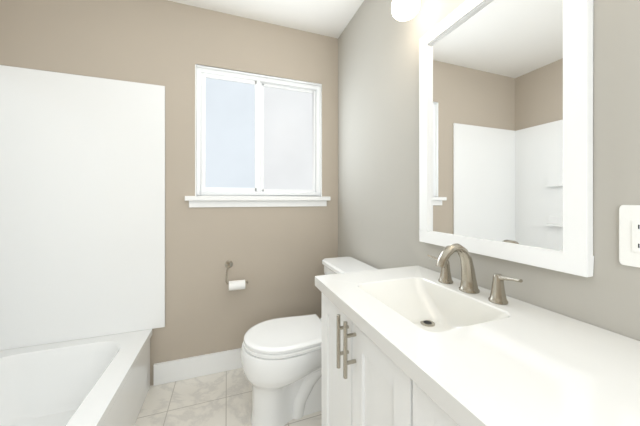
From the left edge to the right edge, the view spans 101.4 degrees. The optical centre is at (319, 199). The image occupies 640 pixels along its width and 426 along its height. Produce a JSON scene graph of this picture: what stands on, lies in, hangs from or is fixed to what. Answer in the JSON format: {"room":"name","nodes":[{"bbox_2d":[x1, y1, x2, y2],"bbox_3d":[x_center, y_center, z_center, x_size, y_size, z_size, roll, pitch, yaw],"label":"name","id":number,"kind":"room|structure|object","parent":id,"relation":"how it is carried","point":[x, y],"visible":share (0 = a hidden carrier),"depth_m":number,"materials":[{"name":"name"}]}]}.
{"room":"bathroom","nodes":[
{"label":"bathroom","id":0,"kind":"room"},
{"bbox_2d":[0,0,337,385],"bbox_3d":[-0.836,-0.056,1.776,2.040,2.440,0.100,0,0,-20],"label":"wall","id":1,"kind":"structure","parent":0,"point":[276,256],"depth_m":1.74,"materials":[{"name":"paint"}]},
{"bbox_2d":[153,348,241,385],"bbox_3d":[-0.447,1.097,1.851,1.264,0.135,0.018,0,0,-20],"label":"baseboard","id":2,"kind":"structure","parent":1,"relation":"attached to","point":[188,368],"depth_m":1.70,"materials":[{"name":"white paint"}]},
{"bbox_2d":[225,260,247,290],"bbox_3d":[-0.564,0.509,1.767,0.150,0.191,0.097,0,0,-20],"label":"toilet paper holder","id":3,"kind":"object","parent":1,"relation":"attached to","point":[237,285],"visible":1,"depth_m":1.73,"materials":[{"name":"white paper"}]},
{"bbox_2d":[185,64,330,207],"bbox_3d":[-0.412,-0.424,1.897,1.001,0.947,0.129,0,0,-20],"label":"window","id":4,"kind":"structure","parent":1,"relation":"in","point":[258,140],"depth_m":1.89,"materials":[{"name":"white glass"}]},
{"bbox_2d":[134,368,321,425],"bbox_3d":[-0.284,1.189,0.221,2.240,0.050,3.400,0,0,-20],"label":"floor","id":5,"kind":"structure","parent":0,"point":[224,398],"depth_m":1.49,"materials":[{"name":"tile"}]},
{"bbox_2d":[0,65,164,425],"bbox_3d":[-1.128,0.222,0.811,0.841,1.885,1.517,0,0,-20],"label":"bathtub","id":6,"kind":"object","parent":5,"relation":"on","point":[82,236],"visible":1,"depth_m":1.48,"materials":[{"name":"white plastic"}]},
{"bbox_2d":[241,257,378,425],"bbox_3d":[-0.061,0.782,1.488,0.744,0.780,0.464,0,0,-20],"label":"toilet","id":7,"kind":"object","parent":5,"relation":"on","point":[281,360],"visible":0.65,"depth_m":1.34,"materials":[{"name":"white ceramic"}]},
{"bbox_2d":[315,243,639,425],"bbox_3d":[0.413,0.652,0.528,0.516,1.024,1.236,0,0,-20],"label":"bathroom vanity","id":8,"kind":"object","parent":5,"relation":"on","point":[413,346],"visible":1,"depth_m":0.57,"materials":[{"name":"white paint"}]},
{"bbox_2d":[427,243,522,304],"bbox_3d":[0.443,0.219,0.845,0.161,0.158,0.343,0,0,-20],"label":"faucet","id":9,"kind":"object","parent":8,"relation":"on","point":[468,290],"depth_m":0.84,"materials":[{"name":"silver metal"}]},
{"bbox_2d":[168,0,363,38],"bbox_3d":[-0.284,-1.301,0.221,2.240,0.050,3.400,0,0,-20],"label":"ceiling","id":10,"kind":"structure","parent":0,"point":[331,18],"depth_m":1.77,"materials":[{"name":"white paint"}]},
{"bbox_2d":[338,0,639,340],"bbox_3d":[0.724,-0.056,0.579,0.100,2.440,3.400,0,0,-20],"label":"wall","id":11,"kind":"structure","parent":0,"point":[378,135],"depth_m":1.19,"materials":[{"name":"paint"}]},
{"bbox_2d":[391,0,419,20],"bbox_3d":[0.474,-0.944,0.866,0.177,0.345,0.700,0,0,-20],"label":"sconce","id":12,"kind":"object","parent":11,"relation":"attached to","point":[403,10],"visible":1,"depth_m":1.07,"materials":[{"name":"white glass"}]},
{"bbox_2d":[419,0,593,276],"bbox_3d":[0.546,-0.264,0.891,0.026,0.893,0.575,0,0,-20],"label":"mirror","id":13,"kind":"object","parent":11,"relation":"attached to","point":[505,129],"visible":1,"depth_m":0.80,"materials":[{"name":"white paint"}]},
{"bbox_2d":[619,205,639,267],"bbox_3d":[0.677,0.077,0.547,0.009,0.132,0.075,0,0,-20],"label":"electrical outlet","id":14,"kind":"object","parent":11,"relation":"attached to","point":[629,235],"visible":1,"depth_m":0.57,"materials":[{"name":"white plastic"}]}
]}

